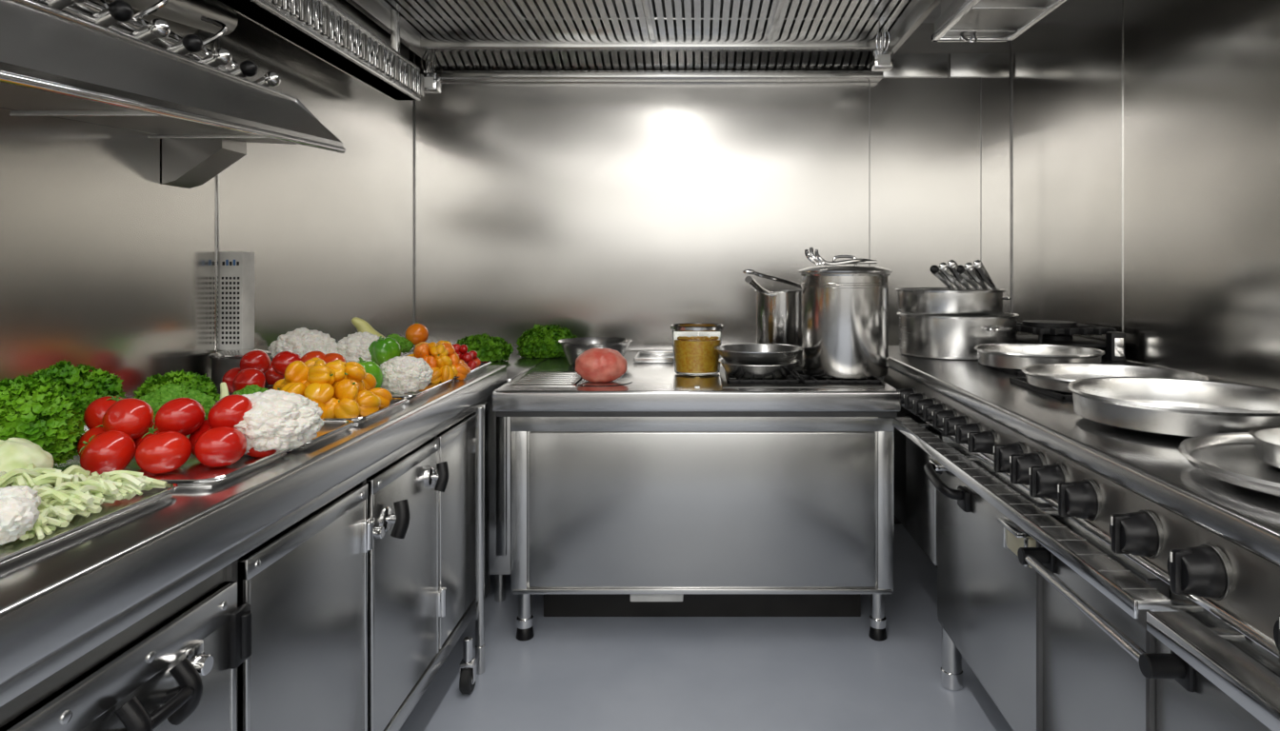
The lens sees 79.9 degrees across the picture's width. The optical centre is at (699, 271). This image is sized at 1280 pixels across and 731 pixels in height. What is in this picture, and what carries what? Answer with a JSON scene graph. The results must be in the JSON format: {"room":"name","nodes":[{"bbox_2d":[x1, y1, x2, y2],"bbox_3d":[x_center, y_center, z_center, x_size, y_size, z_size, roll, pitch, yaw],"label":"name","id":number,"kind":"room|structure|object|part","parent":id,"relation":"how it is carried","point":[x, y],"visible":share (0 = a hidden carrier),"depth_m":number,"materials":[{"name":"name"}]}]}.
{"room":"commercial kitchen","nodes":[
{"label":"commercial kitchen","id":0,"kind":"room"},
{"bbox_2d":[0,0,415,399],"bbox_3d":[-1.548,0.007,0.900,0.104,2.620,6.200,0,0,0],"label":"wall","id":1,"kind":"structure","parent":0,"point":[106,265],"depth_m":2.26,"materials":[{"name":"metal"}]},
{"bbox_2d":[0,0,345,188],"bbox_3d":[-1.269,-0.374,1.274,0.456,0.276,1.948,0,0,0],"label":"hood","id":2,"kind":"object","parent":1,"relation":"attached to","point":[56,63],"visible":1,"depth_m":1.60,"materials":[{"name":"silver metal"}]},
{"bbox_2d":[33,0,280,87],"bbox_3d":[-1.327,-0.566,1.433,0.227,0.286,1.666,0,0,0],"label":"gas pipework","id":3,"kind":"object","parent":2,"relation":"attached to","point":[117,15],"visible":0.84,"depth_m":1.83,"materials":[{"name":"silver metal"}]},
{"bbox_2d":[219,251,254,350],"bbox_3d":[-1.462,0.093,2.407,0.075,0.308,0.066,0,0,0],"label":"grater","id":4,"kind":"object","parent":1,"relation":"attached to","point":[236,269],"visible":0.98,"depth_m":2.38,"materials":[{"name":"silver metal"}]},
{"bbox_2d":[399,523,1013,730],"bbox_3d":[0.068,1.367,0.900,3.335,0.100,6.400,0,0,0],"label":"floor","id":5,"kind":"structure","parent":0,"point":[574,673],"depth_m":2.48,"materials":[{"name":"plastic"}]},
{"bbox_2d":[0,365,506,730],"bbox_3d":[-1.093,0.839,1.565,0.798,0.957,2.730,0,0,0],"label":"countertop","id":6,"kind":"structure","parent":5,"relation":"on","point":[326,585],"depth_m":1.37,"materials":[{"name":"metal"}]},
{"bbox_2d":[0,482,178,568],"bbox_3d":[-1.153,0.351,0.978,0.642,0.018,0.522,0,0,0],"label":"serving tray","id":7,"kind":"object","parent":6,"relation":"on","point":[10,552],"visible":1,"depth_m":1.06,"materials":[{"name":"metal"}]},
{"bbox_2d":[0,485,40,545],"bbox_3d":[-1.031,0.316,0.878,0.372,0.075,0.279,0,0,-4],"label":"cauliflower","id":8,"kind":"object","parent":7,"relation":"on","point":[19,512],"visible":1,"depth_m":0.97,"materials":[{"name":"white food"}]},
{"bbox_2d":[0,463,166,540],"bbox_3d":[-1.048,0.319,1.090,0.404,0.070,0.271,0,0,0],"label":"shredded cabbage","id":9,"kind":"object","parent":7,"relation":"on","point":[72,491],"visible":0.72,"depth_m":1.10,"materials":[{"name":"green food"}]},
{"bbox_2d":[0,438,53,472],"bbox_3d":[-1.130,0.302,1.156,0.240,0.101,0.120,0,0,-8],"label":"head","id":10,"kind":"object","parent":9,"relation":"on","point":[14,452],"visible":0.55,"depth_m":1.16},
{"bbox_2d":[52,448,291,487],"bbox_3d":[-1.135,0.351,1.383,0.677,0.018,0.262,0,0,0],"label":"serving tray","id":11,"kind":"object","parent":6,"relation":"on","point":[192,473],"visible":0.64,"depth_m":1.35,"materials":[{"name":"metal"}]},
{"bbox_2d":[0,377,85,465],"bbox_3d":[-1.197,0.263,1.330,0.224,0.158,0.180,0,0,0],"label":"lettuce","id":12,"kind":"object","parent":11,"relation":"on","point":[33,412],"visible":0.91,"depth_m":1.31,"materials":[{"name":"green plant"}]},
{"bbox_2d":[76,394,276,475],"bbox_3d":[-0.960,0.294,1.384,0.345,0.127,0.190,0,0,-8],"label":"tomatoes","id":13,"kind":"object","parent":11,"relation":"on","point":[120,430],"visible":0.94,"depth_m":1.35,"materials":[{"name":"red food"}]},
{"bbox_2d":[234,389,323,456],"bbox_3d":[-0.847,0.297,1.494,0.195,0.127,0.188,0,0,-22],"label":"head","id":14,"kind":"object","parent":11,"relation":"on","point":[277,420],"visible":0.66,"depth_m":1.44},
{"bbox_2d":[82,420,354,449],"bbox_3d":[-1.130,0.351,1.643,0.687,0.018,0.232,0,0,0],"label":"serving tray","id":15,"kind":"object","parent":6,"relation":"on","point":[330,428],"visible":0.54,"depth_m":1.70,"materials":[{"name":"metal"}]},
{"bbox_2d":[17,360,126,423],"bbox_3d":[-1.360,0.267,1.632,0.219,0.155,0.211,0,0,0],"label":"kale","id":16,"kind":"object","parent":15,"relation":"on","point":[82,386],"visible":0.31,"depth_m":1.60,"materials":[{"name":"green plant"}]},
{"bbox_2d":[139,383,216,422],"bbox_3d":[-1.151,0.300,1.655,0.159,0.110,0.158,0,0,0],"label":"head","id":17,"kind":"object","parent":15,"relation":"on","point":[156,399],"visible":0.33,"depth_m":1.64},
{"bbox_2d":[220,382,239,399],"bbox_3d":[-1.026,0.295,1.639,0.056,0.105,0.091,0,0,0],"label":"stalk","id":18,"kind":"object","parent":15,"relation":"on","point":[224,391],"visible":0.18,"depth_m":1.66,"materials":[{"name":"green food"}]},
{"bbox_2d":[215,397,406,424],"bbox_3d":[-1.130,0.351,1.923,0.687,0.018,0.302,0,0,0],"label":"serving tray","id":19,"kind":"object","parent":6,"relation":"on","point":[395,402],"visible":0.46,"depth_m":1.87,"materials":[{"name":"metal"}]},
{"bbox_2d":[132,369,219,402],"bbox_3d":[-1.339,0.302,1.950,0.180,0.102,0.179,0,0,45],"label":"kale","id":20,"kind":"object","parent":19,"relation":"on","point":[203,384],"visible":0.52,"depth_m":1.93,"materials":[{"name":"green plant"}]},
{"bbox_2d":[232,384,268,395],"bbox_3d":[-1.100,0.317,1.867,0.113,0.076,0.112,0,0,0],"label":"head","id":21,"kind":"object","parent":19,"relation":"on","point":[249,390],"visible":0.18,"depth_m":1.86},
{"bbox_2d":[273,357,392,419],"bbox_3d":[-0.937,0.290,1.900,0.280,0.143,0.296,0,0,0],"label":"tomatoes","id":22,"kind":"object","parent":19,"relation":"on","point":[341,390],"visible":0.84,"depth_m":1.84,"materials":[{"name":"food"}]},
{"bbox_2d":[217,379,452,401],"bbox_3d":[-1.130,0.351,2.270,0.687,0.018,0.367,0,0,0],"label":"serving tray","id":23,"kind":"object","parent":6,"relation":"on","point":[410,396],"visible":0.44,"depth_m":2.23,"materials":[{"name":"metal"}]},
{"bbox_2d":[208,348,271,391],"bbox_3d":[-1.405,0.300,2.330,0.164,0.120,0.164,0,0,0],"label":"pot","id":24,"kind":"object","parent":23,"relation":"on","point":[223,361],"visible":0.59,"depth_m":2.26,"materials":[{"name":"metal"}]},
{"bbox_2d":[221,350,346,393],"bbox_3d":[-1.240,0.290,2.248,0.284,0.129,0.385,0,0,-40],"label":"tomatoes","id":25,"kind":"object","parent":23,"relation":"on","point":[253,366],"visible":0.7,"depth_m":2.17,"materials":[{"name":"red food"}]},
{"bbox_2d":[356,357,382,388],"bbox_3d":[-0.958,0.300,2.159,0.100,0.114,0.100,0,0,32],"label":"pepper","id":26,"kind":"object","parent":23,"relation":"on","point":[371,368],"visible":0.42,"depth_m":2.15,"materials":[{"name":"green food"}]},
{"bbox_2d":[380,356,433,394],"bbox_3d":[-0.875,0.308,2.252,0.158,0.116,0.160,0,0,-33],"label":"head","id":27,"kind":"object","parent":23,"relation":"on","point":[405,374],"visible":0.94,"depth_m":2.20},
{"bbox_2d":[451,361,491,381],"bbox_3d":[-1.130,0.351,2.685,0.687,0.018,0.437,0,0,0],"label":"serving tray","id":28,"kind":"object","parent":6,"relation":"on","point":[483,365],"visible":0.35,"depth_m":2.75,"materials":[{"name":"metal"}]},
{"bbox_2d":[267,327,382,362],"bbox_3d":[-1.285,0.273,2.556,0.438,0.173,0.330,0,0,11],"label":"pile","id":29,"kind":"object","parent":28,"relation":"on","point":[301,341],"visible":0.51,"depth_m":2.49,"materials":[{"name":"white food"}]},
{"bbox_2d":[368,336,400,366],"bbox_3d":[-1.060,0.269,2.560,0.093,0.107,0.093,0,0,32],"label":"pepper","id":30,"kind":"object","parent":29,"relation":"on","point":[382,350],"visible":0.68,"depth_m":2.53,"materials":[{"name":"green food"}]},
{"bbox_2d":[385,333,413,353],"bbox_3d":[-1.111,0.290,2.755,0.133,0.129,0.130,0,0,0],"label":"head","id":31,"kind":"object","parent":28,"relation":"on","point":[406,346],"visible":0.36,"depth_m":2.75},
{"bbox_2d":[351,317,384,338],"bbox_3d":[-1.202,0.228,2.777,0.108,0.125,0.089,0,0,0],"label":"squash","id":32,"kind":"object","parent":31,"relation":"on","point":[361,325],"visible":0.41,"depth_m":2.75,"materials":[{"name":"yellow food"}]},
{"bbox_2d":[405,322,428,345],"bbox_3d":[-1.040,0.231,2.800,0.080,0.083,0.080,0,0,0],"label":"fruit","id":33,"kind":"object","parent":31,"relation":"on","point":[416,333],"visible":0.94,"depth_m":2.77,"materials":[{"name":"orange food"}]},
{"bbox_2d":[407,340,470,383],"bbox_3d":[-0.870,0.296,2.517,0.216,0.132,0.272,0,0,35],"label":"peppers","id":34,"kind":"object","parent":28,"relation":"on","point":[442,358],"visible":0.69,"depth_m":2.46,"materials":[{"name":"orange food"}]},
{"bbox_2d":[452,343,480,369],"bbox_3d":[-0.918,0.311,2.786,0.236,0.089,0.230,0,0,0],"label":"cherry tomatoes","id":35,"kind":"object","parent":28,"relation":"on","point":[470,358],"visible":0.3,"depth_m":2.77,"materials":[{"name":"red food"}]},
{"bbox_2d":[400,351,551,602],"bbox_3d":[-1.115,0.867,3.465,0.760,0.900,0.990,0,0,0],"label":"table","id":36,"kind":"object","parent":5,"relation":"on","point":[500,430],"visible":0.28,"depth_m":3.00,"materials":[{"name":"metal"}]},
{"bbox_2d":[456,333,513,362],"bbox_3d":[-1.018,0.351,3.551,0.294,0.132,0.256,0,0,0],"label":"parsley bunch","id":37,"kind":"object","parent":36,"relation":"on","point":[491,349],"visible":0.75,"depth_m":3.48,"materials":[{"name":"green plant"}]},
{"bbox_2d":[515,323,577,358],"bbox_3d":[-0.744,0.336,3.724,0.305,0.162,0.239,0,0,0],"label":"parsley bunch","id":38,"kind":"object","parent":36,"relation":"on","point":[538,342],"visible":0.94,"depth_m":3.64,"materials":[{"name":"green plant"}]},
{"bbox_2d":[491,351,900,641],"bbox_3d":[-0.013,0.857,3.305,1.430,0.920,1.310,0,0,0],"label":"work table","id":39,"kind":"object","parent":5,"relation":"on","point":[664,492],"visible":0.82,"depth_m":2.69,"materials":[{"name":"metal"}]},
{"bbox_2d":[558,337,632,365],"bbox_3d":[-0.470,0.363,3.420,0.332,0.107,0.332,0,0,0],"label":"mixing bowl","id":40,"kind":"object","parent":39,"relation":"on","point":[572,348],"visible":0.62,"depth_m":3.34,"materials":[{"name":"metal"}]},
{"bbox_2d":[575,377,632,386],"bbox_3d":[-0.372,0.415,2.870,0.236,0.003,0.236,0,0,0],"label":"plate","id":41,"kind":"object","parent":39,"relation":"on","point":[620,381],"visible":0.67,"depth_m":2.82,"materials":[{"name":"metal"}]},
{"bbox_2d":[574,347,627,382],"bbox_3d":[-0.371,0.352,2.859,0.197,0.129,0.179,0,0,0],"label":"meat","id":42,"kind":"object","parent":41,"relation":"on","point":[597,365],"visible":1,"depth_m":2.80,"materials":[{"name":"pink food"}]},
{"bbox_2d":[633,351,673,363],"bbox_3d":[-0.210,0.405,3.600,0.180,0.025,0.300,0,0,0],"label":"steel tray","id":43,"kind":"object","parent":39,"relation":"on","point":[642,357],"visible":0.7,"depth_m":3.60,"materials":[{"name":"metal"}]},
{"bbox_2d":[670,322,723,375],"bbox_3d":[-0.012,0.315,3.100,0.218,0.194,0.218,0,0,0],"label":"jar","id":44,"kind":"object","parent":39,"relation":"on","point":[693,344],"visible":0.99,"depth_m":3.02,"materials":[{"name":"clear glass"}]},
{"bbox_2d":[718,358,799,379],"bbox_3d":[0.225,0.369,2.930,0.314,0.054,0.314,0,0,0],"label":"frying pan","id":45,"kind":"object","parent":39,"relation":"on","point":[741,370],"visible":0.83,"depth_m":2.81,"materials":[{"name":"metal"}]},
{"bbox_2d":[714,343,803,364],"bbox_3d":[0.225,0.318,2.930,0.344,0.049,0.344,0,0,0],"label":"frying pan","id":46,"kind":"object","parent":45,"relation":"on","point":[739,353],"visible":1,"depth_m":2.84,"materials":[{"name":"metal"}]},
{"bbox_2d":[744,276,801,366],"bbox_3d":[0.345,0.217,3.241,0.254,0.399,0.576,0,0,9],"label":"saucepan","id":47,"kind":"object","parent":39,"relation":"on","point":[778,311],"visible":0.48,"depth_m":3.29,"materials":[{"name":"metal"}]},
{"bbox_2d":[742,269,801,288],"bbox_3d":[0.327,0.038,3.110,0.350,0.093,0.049,0,0,-34],"label":"serving spoon","id":48,"kind":"object","parent":47,"relation":"on","point":[747,271],"visible":0.92,"depth_m":3.06,"materials":[{"name":"silver metal"}]},
{"bbox_2d":[800,273,890,379],"bbox_3d":[0.560,0.203,2.950,0.344,0.388,0.344,0,0,0],"label":"stock pot","id":49,"kind":"object","parent":39,"relation":"on","point":[845,316],"visible":1,"depth_m":2.80,"materials":[{"name":"metal"}]},
{"bbox_2d":[798,255,892,273],"bbox_3d":[0.560,-0.028,2.950,0.360,0.070,0.360,0,0,0],"label":"lid","id":50,"kind":"object","parent":49,"relation":"on","point":[840,269],"visible":0.88,"depth_m":2.82,"materials":[{"name":"metal"}]},
{"bbox_2d":[804,247,877,265],"bbox_3d":[0.538,-0.055,2.875,0.295,0.070,0.058,0,0,-16],"label":"tongs","id":51,"kind":"object","parent":50,"relation":"on","point":[816,259],"visible":1,"depth_m":2.85,"materials":[{"name":"silver metal"}]},
{"bbox_2d":[878,320,1279,730],"bbox_3d":[1.144,0.761,1.923,0.964,1.112,3.144,0,0,0],"label":"range","id":52,"kind":"object","parent":5,"relation":"on","point":[1091,577],"depth_m":1.52,"materials":[{"name":"metal"}]},
{"bbox_2d":[896,312,1019,360],"bbox_3d":[1.050,0.256,3.107,0.475,0.169,0.502,0,0,0],"label":"cooking pot","id":53,"kind":"object","parent":52,"relation":"on","point":[943,337],"visible":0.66,"depth_m":2.92,"materials":[{"name":"metal"}]},
{"bbox_2d":[895,287,1011,315],"bbox_3d":[1.020,0.120,3.120,0.429,0.099,0.429,0,0,37],"label":"cooking pot","id":54,"kind":"object","parent":53,"relation":"on","point":[926,301],"visible":0.95,"depth_m":2.94,"materials":[{"name":"metal"}]},
{"bbox_2d":[929,260,996,290],"bbox_3d":[1.071,0.056,3.069,0.328,0.201,0.151,0,0,0],"label":"bundle","id":55,"kind":"object","parent":54,"relation":"in","point":[974,274],"visible":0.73,"depth_m":3.01,"materials":[{"name":"silver metal"}]},
{"bbox_2d":[974,343,1104,370],"bbox_3d":[1.170,0.296,2.640,0.414,0.055,0.414,0,0,0],"label":"baking pan","id":56,"kind":"object","parent":52,"relation":"on","point":[1010,356],"visible":0.84,"depth_m":2.59,"materials":[{"name":"metal"}]},
{"bbox_3d":[1.450,0.273,3.088,0.320,0.135,0.464,0,0,0],"label":"portable gas burner","id":57,"kind":"part","parent":52,"relation":"part of","materials":[{"name":"black metal"}]},
{"bbox_2d":[1021,362,1210,394],"bbox_3d":[1.155,0.304,2.140,0.464,0.039,0.464,0,0,0],"label":"baking pan","id":58,"kind":"object","parent":52,"relation":"on","point":[1053,376],"visible":0.56,"depth_m":2.29,"materials":[{"name":"metal"}]},
{"bbox_2d":[1067,377,1279,438],"bbox_3d":[1.060,0.293,1.665,0.464,0.061,0.464,0,0,0],"label":"baking pan","id":59,"kind":"object","parent":52,"relation":"on","point":[1171,407],"visible":0.91,"depth_m":1.69,"materials":[{"name":"metal"}]},
{"bbox_2d":[1178,432,1279,497],"bbox_3d":[1.020,0.312,1.190,0.464,0.023,0.464,0,0,0],"label":"baking pan","id":60,"kind":"object","parent":52,"relation":"on","point":[1230,458],"visible":0.92,"depth_m":1.26,"materials":[{"name":"metal"}]},
{"bbox_2d":[1248,425,1279,468],"bbox_3d":[1.030,0.293,1.200,0.270,0.048,0.270,0,0,0],"label":"steel bowl","id":61,"kind":"object","parent":60,"relation":"on","point":[1267,438],"visible":1,"depth_m":1.25,"materials":[{"name":"metal"}]},
{"bbox_2d":[415,22,1010,351],"bbox_3d":[0.068,0.007,4.049,3.335,2.620,0.102,0,0,0],"label":"wall","id":62,"kind":"structure","parent":0,"point":[632,210],"depth_m":4.00,"materials":[{"name":"metal"}]},
{"bbox_2d":[894,515,900,523],"bbox_3d":[0.068,1.247,3.985,3.135,0.140,0.030,0,0,0],"label":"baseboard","id":63,"kind":"structure","parent":62,"relation":"attached to","point":[896,521],"depth_m":3.97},
{"bbox_2d":[883,53,1009,77],"bbox_3d":[1.280,-1.081,3.994,0.680,0.125,0.012,0,0,0],"label":"trim","id":64,"kind":"structure","parent":62,"relation":"attached to","point":[905,65],"depth_m":3.99,"materials":[{"name":"metal"}]},
{"bbox_2d":[921,1,940,22],"bbox_3d":[0.068,-1.353,0.900,3.335,0.100,6.400,0,0,0],"label":"ceiling","id":65,"kind":"structure","parent":0,"point":[935,13],"depth_m":3.88,"materials":[{"name":"paint"}]},
{"bbox_2d":[215,0,423,100],"bbox_3d":[-1.341,-1.043,2.214,0.129,0.520,2.628,0,0,0],"label":"ventilation grille","id":66,"kind":"object","parent":65,"relation":"attached to","point":[318,28],"visible":1,"depth_m":2.76,"materials":[{"name":"metal"}]},
{"bbox_2d":[110,0,238,35],"bbox_3d":[-1.438,-0.735,1.551,0.116,0.155,1.509,0,0,0],"label":"flexible duct","id":67,"kind":"object","parent":66,"relation":"attached to","point":[189,12],"visible":0.83,"depth_m":2.13,"materials":[{"name":"metal"}]},
{"bbox_2d":[326,0,409,59],"bbox_3d":[-1.452,-1.103,2.850,0.085,0.400,1.700,0,0,0],"label":"duct","id":68,"kind":"object","parent":65,"relation":"attached to","point":[344,6],"visible":0.02,"depth_m":3.23,"materials":[{"name":"metal"}]},
{"bbox_2d":[346,0,940,93],"bbox_3d":[-0.220,-1.071,3.348,2.340,0.455,1.295,0,0,0],"label":"extraction hood","id":69,"kind":"object","parent":65,"relation":"attached to","point":[444,33],"visible":0.96,"depth_m":3.66,"materials":[{"name":"metal"}]},
{"bbox_2d":[871,26,893,71],"bbox_3d":[0.860,-1.054,3.596,0.090,0.202,0.087,0,0,0],"label":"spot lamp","id":70,"kind":"object","parent":69,"relation":"attached to","point":[882,59],"depth_m":3.57,"materials":[{"name":"silver metal"}]},
{"bbox_2d":[931,0,1066,42],"bbox_3d":[1.070,-1.090,2.104,0.316,0.426,1.808,0,0,0],"label":"ceiling light","id":71,"kind":"object","parent":65,"relation":"attached to","point":[970,21],"depth_m":2.79,"materials":[{"name":"silver metal"}]},
{"bbox_2d":[1010,0,1279,389],"bbox_3d":[1.683,0.007,0.900,0.104,2.620,6.200,0,0,0],"label":"wall","id":72,"kind":"structure","parent":0,"point":[1145,134],"depth_m":2.75,"materials":[{"name":"metal"}]}
]}

